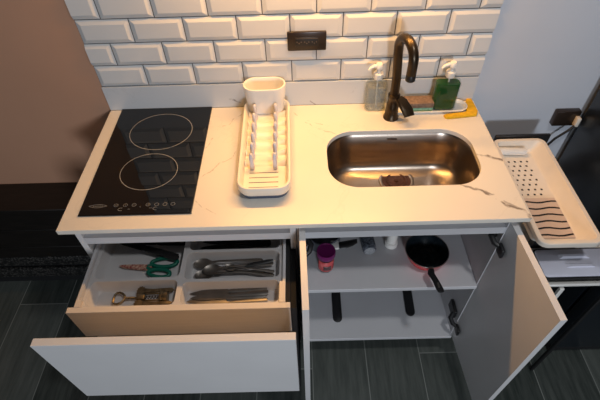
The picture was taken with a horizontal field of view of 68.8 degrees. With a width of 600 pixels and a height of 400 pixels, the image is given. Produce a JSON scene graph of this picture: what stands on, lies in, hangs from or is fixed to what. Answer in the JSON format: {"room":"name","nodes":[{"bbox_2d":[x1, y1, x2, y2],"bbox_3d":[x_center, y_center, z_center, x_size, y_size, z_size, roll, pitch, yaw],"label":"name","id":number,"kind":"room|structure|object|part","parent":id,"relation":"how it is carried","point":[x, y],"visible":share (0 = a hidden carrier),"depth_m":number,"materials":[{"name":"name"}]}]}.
{"room":"kitchen","nodes":[
{"label":"kitchen","id":0,"kind":"room"},
{"bbox_2d":[0,0,599,183],"bbox_3d":[-0.336,-0.643,1.146,5.400,2.600,0.108,-2,48,0],"label":"wall","id":1,"kind":"structure","parent":0,"point":[126,42],"depth_m":1.31,"materials":[{"name":"white tile"}]},
{"bbox_2d":[101,76,478,109],"bbox_3d":[-0.032,-0.343,1.413,1.190,0.087,0.007,-2,48,0],"label":"backsplash","id":2,"kind":"structure","parent":1,"relation":"attached to","point":[354,91],"depth_m":1.41,"materials":[{"name":"stone"}]},
{"bbox_2d":[287,31,326,50],"bbox_3d":[0.020,-0.460,1.269,0.113,0.058,0.011,-2,48,0],"label":"wall socket","id":3,"kind":"object","parent":1,"relation":"attached to","point":[296,40],"visible":1,"depth_m":1.26,"materials":[{"name":"brown plastic"}]},
{"bbox_2d":[549,108,581,126],"bbox_3d":[0.904,-0.275,1.485,0.081,0.059,0.040,-2,48,0],"label":"wall socket","id":4,"kind":"object","parent":1,"relation":"attached to","point":[567,116],"visible":0.99,"depth_m":1.48,"materials":[{"name":"brown plastic"}]},
{"bbox_2d":[547,125,574,145],"bbox_3d":[0.899,-0.004,1.769,0.089,0.754,0.011,3,48,5],"label":"power cable","id":5,"kind":"object","parent":4,"relation":"attached to","point":[573,126],"visible":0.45,"depth_m":1.51,"materials":[{"name":"black plastic"}]},
{"bbox_2d":[0,279,599,399],"bbox_3d":[-0.283,1.392,1.103,5.400,0.050,3.000,-2,48,0],"label":"floor","id":6,"kind":"structure","parent":0,"point":[429,368],"depth_m":1.71,"materials":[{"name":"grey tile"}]},
{"bbox_2d":[0,182,90,280],"bbox_3d":[-1.268,0.164,1.851,1.285,0.513,0.141,-2,48,0],"label":"bench","id":7,"kind":"object","parent":6,"relation":"on","point":[31,248],"visible":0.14,"depth_m":1.75,"materials":[{"name":"black wood"}]},
{"bbox_2d":[30,228,300,395],"bbox_3d":[-0.298,0.277,1.506,0.589,0.833,0.780,-2,48,0],"label":"base cabinet","id":8,"kind":"object","parent":6,"relation":"on","point":[235,347],"visible":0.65,"depth_m":1.10,"materials":[{"name":"white wood"}]},
{"bbox_3d":[-0.583,0.125,1.554,0.016,0.688,0.478,-2,48,0],"label":"panel","id":9,"kind":"part","parent":8,"relation":"part of","materials":[{"name":"white plastic"}]},
{"bbox_3d":[-0.298,0.416,1.090,0.586,0.327,0.018,-2,48,0],"label":"drawer","id":10,"kind":"part","parent":8,"relation":"part of","materials":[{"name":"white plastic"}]},
{"bbox_3d":[-0.303,0.313,1.143,0.560,0.132,0.016,-2,48,0],"label":"drawer","id":11,"kind":"part","parent":8,"relation":"part of","materials":[{"name":"brown wood"}]},
{"bbox_3d":[-0.305,0.123,1.311,0.532,0.130,0.490,-2,48,0],"label":"drawer","id":12,"kind":"part","parent":8,"relation":"part of","materials":[{"name":"grey plastic"}]},
{"bbox_2d":[82,239,282,306],"bbox_3d":[-0.305,0.118,1.272,0.515,0.041,0.444,-2,48,0],"label":"tray","id":13,"kind":"object","parent":8,"relation":"in","point":[107,278],"visible":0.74,"depth_m":1.21,"materials":[{"name":"grey plastic"}]},
{"bbox_2d":[112,286,173,305],"bbox_3d":[-0.414,0.257,1.156,0.159,0.027,0.065,-2,48,0],"label":"corkscrew","id":14,"kind":"object","parent":13,"relation":"in","point":[163,299],"visible":0.97,"depth_m":1.15,"materials":[{"name":"gold metal"}]},
{"bbox_3d":[-0.384,0.270,1.143,0.100,0.006,0.027,-2,48,0],"label":"lever","id":15,"kind":"part","parent":14,"relation":"part of","materials":[{"name":"gold metal"}]},
{"bbox_3d":[-0.390,0.256,1.156,0.082,0.027,0.030,-2,48,0],"label":"frame","id":16,"kind":"part","parent":14,"relation":"part of","materials":[{"name":"gold metal"}]},
{"bbox_3d":[-0.385,0.241,1.169,0.100,0.006,0.027,-2,48,0],"label":"lever","id":17,"kind":"part","parent":14,"relation":"part of","materials":[{"name":"gold metal"}]},
{"bbox_2d":[119,243,178,259],"bbox_3d":[-0.442,0.139,1.255,0.210,0.010,0.021,13,50,13],"label":"kitchen knife","id":18,"kind":"object","parent":13,"relation":"in","point":[149,249],"visible":0.73,"depth_m":1.24,"materials":[{"name":"black plastic"}]},
{"bbox_3d":[-0.494,0.127,1.267,0.100,0.002,0.020,13,50,13],"label":"blade","id":19,"kind":"part","parent":18,"relation":"part of","materials":[{"name":"black plastic"}]},
{"bbox_3d":[-0.396,0.149,1.244,0.114,0.010,0.021,13,50,13],"label":"handle","id":20,"kind":"part","parent":18,"relation":"part of","materials":[{"name":"black plastic"}]},
{"bbox_2d":[120,257,178,276],"bbox_3d":[-0.424,0.187,1.227,0.165,0.011,0.075,1,48,3],"label":"scissors","id":21,"kind":"object","parent":13,"relation":"in","point":[148,268],"visible":0.92,"depth_m":1.22,"materials":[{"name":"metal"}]},
{"bbox_3d":[-0.461,0.189,1.231,0.092,0.003,0.020,1,48,3],"label":"blade","id":22,"kind":"part","parent":21,"relation":"part of","materials":[{"name":"silver metal"}]},
{"bbox_3d":[-0.461,0.186,1.228,0.092,0.003,0.016,1,48,3],"label":"blade","id":23,"kind":"part","parent":21,"relation":"part of","materials":[{"name":"silver metal"}]},
{"bbox_2d":[140,241,185,245],"bbox_3d":[-0.413,0.123,1.287,0.165,0.010,0.023,1,48,2],"label":"kitchen knife","id":24,"kind":"object","parent":13,"relation":"in","point":[145,243],"visible":0.3,"depth_m":1.28,"materials":[{"name":"black plastic"}]},
{"bbox_3d":[-0.458,0.122,1.289,0.075,0.002,0.022,1,48,2],"label":"blade","id":25,"kind":"part","parent":24,"relation":"part of","materials":[{"name":"black plastic"}]},
{"bbox_3d":[-0.377,0.123,1.286,0.094,0.010,0.023,1,48,2],"label":"handle","id":26,"kind":"part","parent":24,"relation":"part of","materials":[{"name":"black plastic"}]},
{"bbox_2d":[187,295,264,302],"bbox_3d":[-0.196,0.260,1.160,0.207,0.005,0.019,-5,48,-2],"label":"table knife","id":27,"kind":"object","parent":13,"relation":"in","point":[259,296],"visible":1,"depth_m":1.16,"materials":[{"name":"metal"}]},
{"bbox_3d":[-0.247,0.264,1.158,0.104,0.002,0.019,-4,48,-2],"label":"blade","id":28,"kind":"part","parent":27,"relation":"part of","materials":[{"name":"metal"}]},
{"bbox_3d":[-0.144,0.256,1.162,0.103,0.005,0.016,-4,48,-2],"label":"handle","id":29,"kind":"part","parent":27,"relation":"part of","materials":[{"name":"metal"}]},
{"bbox_2d":[194,258,262,268],"bbox_3d":[-0.201,0.177,1.221,0.194,0.016,0.035,1,48,2],"label":"spoon","id":30,"kind":"object","parent":13,"relation":"in","point":[200,263],"visible":1,"depth_m":1.22,"materials":[{"name":"metal"}]},
{"bbox_2d":[194,258,211,268],"bbox_3d":[-0.271,0.178,1.226,0.053,0.010,0.035,-3,48,1],"label":"bowl","id":31,"kind":"object","parent":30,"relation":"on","point":[200,263],"depth_m":1.23,"materials":[{"name":"metal"}]},
{"bbox_3d":[-0.174,0.169,1.221,0.141,0.007,0.013,-2,48,0],"label":"handle","id":32,"kind":"part","parent":30,"relation":"part of","materials":[{"name":"metal"}]},
{"bbox_2d":[190,288,266,295],"bbox_3d":[-0.191,0.244,1.174,0.207,0.005,0.019,-4,48,-2],"label":"table knife","id":33,"kind":"object","parent":13,"relation":"in","point":[210,291],"visible":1,"depth_m":1.17,"materials":[{"name":"metal"}]},
{"bbox_3d":[-0.243,0.248,1.173,0.104,0.002,0.019,-4,48,-2],"label":"blade","id":34,"kind":"part","parent":33,"relation":"part of","materials":[{"name":"metal"}]},
{"bbox_3d":[-0.140,0.241,1.176,0.103,0.005,0.016,-4,48,-2],"label":"handle","id":35,"kind":"part","parent":33,"relation":"part of","materials":[{"name":"metal"}]},
{"bbox_2d":[190,289,267,299],"bbox_3d":[-0.187,0.253,1.163,0.207,0.005,0.019,-4,48,-2],"label":"table knife","id":36,"kind":"object","parent":13,"relation":"in","point":[213,296],"visible":1,"depth_m":1.16,"materials":[{"name":"metal"}]},
{"bbox_3d":[-0.239,0.257,1.161,0.104,0.002,0.019,-4,48,-2],"label":"blade","id":37,"kind":"part","parent":36,"relation":"part of","materials":[{"name":"metal"}]},
{"bbox_3d":[-0.136,0.249,1.165,0.103,0.005,0.016,-4,48,-2],"label":"handle","id":38,"kind":"part","parent":36,"relation":"part of","materials":[{"name":"metal"}]},
{"bbox_2d":[194,270,264,278],"bbox_3d":[-0.193,0.201,1.202,0.194,0.015,0.035,-3,48,-1],"label":"spoon","id":39,"kind":"object","parent":13,"relation":"in","point":[200,274],"visible":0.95,"depth_m":1.20,"materials":[{"name":"metal"}]},
{"bbox_2d":[194,270,212,278],"bbox_3d":[-0.263,0.206,1.203,0.053,0.010,0.035,-3,48,-1],"label":"bowl","id":40,"kind":"object","parent":39,"relation":"on","point":[200,274],"depth_m":1.20,"materials":[{"name":"metal"}]},
{"bbox_3d":[-0.166,0.198,1.201,0.141,0.009,0.013,-3,48,-1],"label":"handle","id":41,"kind":"part","parent":39,"relation":"part of","materials":[{"name":"metal"}]},
{"bbox_2d":[194,297,266,303],"bbox_3d":[-0.189,0.270,1.149,0.207,0.005,0.019,-4,48,-2],"label":"table knife","id":42,"kind":"object","parent":13,"relation":"in","point":[254,300],"visible":0.48,"depth_m":1.15,"materials":[{"name":"metal"}]},
{"bbox_3d":[-0.240,0.274,1.148,0.104,0.002,0.019,-4,48,-2],"label":"blade","id":43,"kind":"part","parent":42,"relation":"part of","materials":[{"name":"metal"}]},
{"bbox_3d":[-0.137,0.267,1.151,0.103,0.005,0.016,-4,48,-2],"label":"handle","id":44,"kind":"part","parent":42,"relation":"part of","materials":[{"name":"metal"}]},
{"bbox_2d":[200,242,270,249],"bbox_3d":[-0.188,0.133,1.274,0.205,0.010,0.017,-4,48,-2],"label":"steak knife","id":45,"kind":"object","parent":13,"relation":"in","point":[254,244],"visible":1,"depth_m":1.27,"materials":[{"name":"black metal"}]},
{"bbox_3d":[-0.237,0.137,1.272,0.105,0.002,0.016,-4,48,-2],"label":"blade","id":46,"kind":"part","parent":45,"relation":"part of","materials":[{"name":"black plastic"}]},
{"bbox_3d":[-0.137,0.130,1.275,0.104,0.010,0.017,-4,48,-2],"label":"handle","id":47,"kind":"part","parent":45,"relation":"part of","materials":[{"name":"black plastic"}]},
{"bbox_2d":[203,239,270,243],"bbox_3d":[-0.185,0.123,1.283,0.200,0.010,0.017,0,48,2],"label":"steak knife","id":48,"kind":"object","parent":13,"relation":"in","point":[262,240],"visible":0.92,"depth_m":1.28,"materials":[{"name":"black plastic"}]},
{"bbox_3d":[-0.235,0.123,1.284,0.100,0.002,0.016,0,48,2],"label":"blade","id":49,"kind":"part","parent":48,"relation":"part of","materials":[{"name":"black plastic"}]},
{"bbox_3d":[-0.137,0.123,1.281,0.104,0.010,0.017,0,48,2],"label":"handle","id":50,"kind":"part","parent":48,"relation":"part of","materials":[{"name":"black plastic"}]},
{"bbox_2d":[203,262,272,274],"bbox_3d":[-0.171,0.184,1.209,0.194,0.015,0.035,-5,48,-4],"label":"spoon","id":51,"kind":"object","parent":13,"relation":"in","point":[210,269],"visible":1,"depth_m":1.21,"materials":[{"name":"metal"}]},
{"bbox_2d":[203,264,221,274],"bbox_3d":[-0.240,0.192,1.205,0.053,0.010,0.035,-5,48,-4],"label":"bowl","id":52,"kind":"object","parent":51,"relation":"on","point":[210,269],"depth_m":1.21,"materials":[{"name":"metal"}]},
{"bbox_3d":[-0.144,0.180,1.209,0.141,0.009,0.013,-5,48,-4],"label":"handle","id":53,"kind":"part","parent":51,"relation":"part of","materials":[{"name":"metal"}]},
{"bbox_2d":[214,270,273,276],"bbox_3d":[-0.162,0.199,1.204,0.184,0.014,0.033,4,48,5],"label":"spoon","id":54,"kind":"object","parent":13,"relation":"in","point":[267,274],"visible":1,"depth_m":1.20,"materials":[{"name":"metal"}]},
{"bbox_3d":[-0.137,0.199,1.200,0.134,0.009,0.012,4,48,5],"label":"handle","id":55,"kind":"part","parent":54,"relation":"part of","materials":[{"name":"metal"}]},
{"bbox_2d":[216,259,272,271],"bbox_3d":[-0.152,0.182,1.207,0.158,0.006,0.014,-11,49,-8],"label":"fork","id":56,"kind":"object","parent":13,"relation":"in","point":[262,262],"visible":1,"depth_m":1.21,"materials":[{"name":"metal"}]},
{"bbox_3d":[-0.190,0.189,1.202,0.080,0.001,0.014,-11,49,-8],"label":"blade","id":57,"kind":"part","parent":56,"relation":"part of","materials":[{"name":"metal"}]},
{"bbox_3d":[-0.114,0.175,1.212,0.080,0.006,0.013,-11,49,-8],"label":"handle","id":58,"kind":"part","parent":56,"relation":"part of","materials":[{"name":"metal"}]},
{"bbox_2d":[225,264,273,272],"bbox_3d":[-0.140,0.192,1.198,0.139,0.011,0.025,6,49,7],"label":"spoon","id":59,"kind":"object","parent":13,"relation":"in","point":[259,269],"visible":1,"depth_m":1.20,"materials":[{"name":"metal"}]},
{"bbox_3d":[-0.120,0.190,1.199,0.102,0.007,0.009,5,49,2],"label":"handle","id":60,"kind":"part","parent":59,"relation":"part of","materials":[{"name":"metal"}]},
{"bbox_3d":[-0.303,0.079,1.171,0.552,0.070,0.028,-2,48,0],"label":"rail","id":61,"kind":"part","parent":8,"relation":"part of","materials":[{"name":"grey plastic"}]},
{"bbox_3d":[-0.296,0.279,1.342,0.518,0.100,0.522,-2,48,0],"label":"drawer","id":62,"kind":"part","parent":8,"relation":"part of","materials":[{"name":"white wood"}]},
{"bbox_2d":[56,101,531,234],"bbox_3d":[-0.021,-0.119,1.281,1.207,0.015,0.503,-2,48,0],"label":"countertop","id":63,"kind":"structure","parent":8,"relation":"on","point":[315,198],"depth_m":1.18,"materials":[{"name":"white stone"}]},
{"bbox_2d":[78,107,211,216],"bbox_3d":[-0.434,-0.132,1.292,0.296,0.004,0.456,-2,48,0],"label":"cooktop","id":64,"kind":"object","parent":63,"relation":"in","point":[150,164],"visible":1,"depth_m":1.26,"materials":[{"name":"black glass"}]},
{"bbox_2d":[237,77,290,198],"bbox_3d":[-0.100,-0.191,1.262,0.143,0.112,0.415,-2,48,0],"label":"dish rack","id":65,"kind":"object","parent":63,"relation":"on","point":[264,166],"visible":1,"depth_m":1.28,"materials":[{"name":"white plastic"}]},
{"bbox_2d":[243,77,285,113],"bbox_3d":[-0.108,-0.324,1.368,0.131,0.092,0.075,-2,48,0],"label":"cup","id":66,"kind":"object","parent":65,"relation":"on","point":[264,95],"depth_m":1.35,"materials":[{"name":"white plastic"}]},
{"bbox_2d":[368,62,382,106],"bbox_3d":[0.239,-0.352,1.363,0.067,0.162,0.038,-2,48,0],"label":"soap dispenser","id":67,"kind":"object","parent":63,"relation":"on","point":[378,74],"visible":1,"depth_m":1.32,"materials":[{"name":"grey plastic"}]},
{"bbox_2d":[383,33,418,121],"bbox_3d":[0.305,-0.338,1.258,0.067,0.296,0.120,-15,50,-12],"label":"faucet","id":68,"kind":"object","parent":63,"relation":"on","point":[395,101],"visible":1,"depth_m":1.25,"materials":[{"name":"brown metal"}]},
{"bbox_3d":[0.287,-0.359,1.221,0.036,0.212,0.112,-10,49,-7],"label":"spout","id":69,"kind":"part","parent":68,"relation":"part of","materials":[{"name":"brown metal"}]},
{"bbox_3d":[0.318,-0.284,1.327,0.038,0.045,0.064,-27,53,-21],"label":"lever","id":70,"kind":"part","parent":68,"relation":"part of","materials":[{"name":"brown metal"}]},
{"bbox_2d":[327,133,479,248],"bbox_3d":[0.299,-0.007,1.403,0.467,0.327,0.273,-2,48,0],"label":"sink","id":71,"kind":"object","parent":63,"relation":"in","point":[405,159],"visible":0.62,"depth_m":1.40,"materials":[{"name":"metal"}]},
{"bbox_3d":[0.297,-0.071,1.330,0.467,0.132,0.273,-2,48,0],"label":"bowl","id":72,"kind":"part","parent":71,"relation":"part of","materials":[{"name":"metal"}]},
{"bbox_2d":[385,99,466,113],"bbox_3d":[0.405,-0.299,1.411,0.264,0.012,0.066,-2,48,0],"label":"tray","id":73,"kind":"object","parent":63,"relation":"on","point":[460,105],"visible":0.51,"depth_m":1.40,"materials":[{"name":"white plastic"}]},
{"bbox_2d":[404,95,433,111],"bbox_3d":[0.377,-0.308,1.401,0.091,0.032,0.044,-2,48,0],"label":"sponge","id":74,"kind":"object","parent":73,"relation":"on","point":[418,103],"visible":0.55,"depth_m":1.39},
{"bbox_2d":[432,60,460,108],"bbox_3d":[0.455,-0.353,1.351,0.078,0.162,0.040,-1,48,1],"label":"soap dispenser","id":75,"kind":"object","parent":73,"relation":"on","point":[445,93],"visible":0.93,"depth_m":1.35,"materials":[{"name":"green plastic"}]},
{"bbox_2d":[443,98,477,118],"bbox_3d":[0.509,-0.294,1.405,0.112,0.008,0.098,-2,48,0],"label":"cleaning cloth","id":76,"kind":"object","parent":63,"relation":"on","point":[471,111],"visible":1,"depth_m":1.38,"materials":[{"name":"yellow fabric"}]},
{"bbox_3d":[-0.015,0.111,1.550,0.016,0.688,0.478,-2,48,0],"label":"panel","id":77,"kind":"part","parent":8,"relation":"part of","materials":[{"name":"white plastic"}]},
{"bbox_3d":[-0.292,0.423,1.520,0.584,0.325,0.018,-2,48,0],"label":"drawer","id":78,"kind":"part","parent":8,"relation":"part of","materials":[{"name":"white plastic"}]},
{"bbox_2d":[297,222,566,399],"bbox_3d":[0.294,0.253,1.510,0.591,0.833,0.758,-2,48,0],"label":"base cabinet","id":79,"kind":"object","parent":6,"relation":"on","point":[498,307],"visible":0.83,"depth_m":1.38,"materials":[{"name":"white wood"}]},
{"bbox_3d":[0.003,0.110,1.550,0.016,0.688,0.478,-2,48,0],"label":"panel","id":80,"kind":"part","parent":79,"relation":"part of","materials":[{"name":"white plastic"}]},
{"bbox_3d":[0.017,0.383,1.317,0.016,0.667,0.236,-2,48,0],"label":"door","id":81,"kind":"part","parent":79,"relation":"part of","materials":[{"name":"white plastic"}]},
{"bbox_2d":[317,243,335,271],"bbox_3d":[0.082,0.187,1.393,0.059,0.094,0.059,-2,48,0],"label":"jar","id":82,"kind":"object","parent":79,"relation":"on","point":[326,252],"visible":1,"depth_m":1.36,"materials":[{"name":"purple plastic"}]},
{"bbox_3d":[0.082,0.164,1.367,0.059,0.024,0.059,-2,48,0],"label":"lid","id":83,"kind":"part","parent":82,"relation":"part of","materials":[{"name":"purple plastic"}]},
{"bbox_2d":[323,266,330,270],"bbox_3d":[0.086,0.217,1.390,0.025,0.022,0.003,-7,48,-5],"label":"label","id":84,"kind":"object","parent":82,"relation":"attached to","point":[325,268],"depth_m":1.39,"materials":[{"name":"white paper"}]},
{"bbox_2d":[310,237,356,251],"bbox_3d":[0.102,0.120,1.474,0.171,0.063,0.132,-2,48,0],"label":"saucepan","id":85,"kind":"object","parent":79,"relation":"on","point":[335,242],"visible":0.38,"depth_m":1.43,"materials":[{"name":"black metal"}]},
{"bbox_3d":[0.155,0.145,1.431,0.070,0.014,0.030,-9,49,-6],"label":"handle","id":86,"kind":"part","parent":85,"relation":"part of","materials":[{"name":"black plastic"}]},
{"bbox_2d":[331,292,341,321],"bbox_3d":[0.143,0.340,1.783,0.038,0.006,0.338,-2,48,0],"label":"bar","id":87,"kind":"object","parent":79,"relation":"on","point":[336,297],"visible":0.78,"depth_m":1.71,"materials":[{"name":"black plastic"}]},
{"bbox_2d":[359,237,375,254],"bbox_3d":[0.221,0.105,1.495,0.047,0.047,0.175,-5,48,-3],"label":"bottle","id":88,"kind":"object","parent":79,"relation":"on","point":[368,245],"visible":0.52,"depth_m":1.44,"materials":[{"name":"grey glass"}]},
{"bbox_3d":[0.289,0.335,1.798,0.542,0.016,0.491,-2,48,0],"label":"panel","id":89,"kind":"part","parent":79,"relation":"part of","materials":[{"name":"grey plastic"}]},
{"bbox_2d":[306,234,476,292],"bbox_3d":[0.281,0.104,1.536,0.540,0.016,0.479,-2,48,0],"label":"shelf","id":90,"kind":"object","parent":79,"relation":"attached to","point":[386,269],"depth_m":1.41,"materials":[{"name":"white wood"}]},
{"bbox_3d":[0.278,0.064,1.167,0.542,0.070,0.028,-2,48,0],"label":"rail","id":91,"kind":"part","parent":79,"relation":"part of","materials":[{"name":"grey plastic"}]},
{"bbox_2d":[403,290,414,315],"bbox_3d":[0.429,0.325,1.787,0.035,0.006,0.320,0,48,2],"label":"bar","id":92,"kind":"object","parent":79,"relation":"on","point":[407,295],"visible":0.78,"depth_m":1.71,"materials":[{"name":"black plastic"}]},
{"bbox_2d":[405,235,448,292],"bbox_3d":[0.410,0.203,1.392,0.139,0.061,0.228,-2,48,0],"label":"frying pan","id":93,"kind":"object","parent":79,"relation":"on","point":[428,253],"visible":0.88,"depth_m":1.44,"materials":[{"name":"black metal"}]},
{"bbox_3d":[0.409,0.244,1.329,0.027,0.021,0.087,-7,48,-5],"label":"handle","id":94,"kind":"part","parent":93,"relation":"part of","materials":[{"name":"black plastic"}]},
{"bbox_3d":[0.560,0.095,1.546,0.016,0.688,0.478,-2,48,0],"label":"panel","id":95,"kind":"part","parent":79,"relation":"part of","materials":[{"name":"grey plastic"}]},
{"bbox_3d":[0.576,0.383,1.300,0.016,0.667,0.277,-4,48,-2],"label":"door","id":96,"kind":"part","parent":79,"relation":"part of","materials":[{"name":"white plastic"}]},
{"bbox_2d":[517,222,599,370],"bbox_3d":[0.780,0.268,1.615,0.253,0.633,0.488,-2,48,0],"label":"utility cart","id":97,"kind":"object","parent":6,"relation":"on","point":[561,284],"visible":0.2,"depth_m":1.32,"materials":[{"name":"white plastic"}]},
{"bbox_2d":[494,138,599,247],"bbox_3d":[0.713,0.003,1.337,0.169,0.137,0.423,-2,48,0],"label":"tray","id":98,"kind":"object","parent":97,"relation":"on","point":[559,219],"visible":0.86,"depth_m":1.29,"materials":[{"name":"beige plastic"}]},
{"bbox_2d":[499,147,526,154],"bbox_3d":[0.687,-0.158,1.426,0.094,0.025,0.025,1,48,3],"label":"cloth","id":99,"kind":"object","parent":98,"relation":"in","point":[505,150],"visible":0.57,"depth_m":1.42,"materials":[{"name":"white fabric"}]},
{"bbox_2d":[493,133,550,142],"bbox_3d":[0.729,-0.194,1.450,0.178,0.056,0.012,-2,48,0],"label":"rail","id":100,"kind":"object","parent":98,"relation":"attached to","point":[544,136],"visible":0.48,"depth_m":1.43,"materials":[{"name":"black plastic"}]},
{"bbox_3d":[0.722,0.107,1.279,0.075,0.084,0.020,-2,48,0],"label":"support post","id":101,"kind":"part","parent":98,"relation":"part of","materials":[{"name":"black plastic"}]},
{"bbox_3d":[0.773,0.061,1.387,0.253,0.016,0.483,-2,48,0],"label":"shelf frame","id":102,"kind":"part","parent":97,"relation":"part of","materials":[{"name":"white plastic"}]},
{"bbox_3d":[0.745,0.452,1.463,0.012,0.616,0.012,-2,48,0],"label":"leg","id":103,"kind":"part","parent":97,"relation":"part of","materials":[{"name":"white plastic"}]},
{"bbox_3d":[0.885,0.448,1.462,0.012,0.616,0.012,-2,48,0],"label":"leg","id":104,"kind":"part","parent":97,"relation":"part of","materials":[{"name":"black metal"}]},
{"bbox_2d":[532,247,599,280],"bbox_3d":[0.790,0.181,1.250,0.232,0.026,0.101,-2,48,0],"label":"storage box","id":105,"kind":"object","parent":97,"relation":"on","point":[562,263],"visible":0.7,"depth_m":1.24,"materials":[{"name":"white plastic"}]},
{"bbox_2d":[545,89,599,349],"bbox_3d":[1.254,-0.147,1.258,0.608,1.700,0.485,-2,48,0],"label":"fridge","id":106,"kind":"object","parent":6,"relation":"on","point":[580,160],"visible":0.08,"depth_m":1.49,"materials":[{"name":"black metal"}]},
{"bbox_3d":[1.264,0.196,1.320,0.608,1.050,0.056,-2,48,0],"label":"door","id":107,"kind":"part","parent":106,"relation":"part of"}
]}

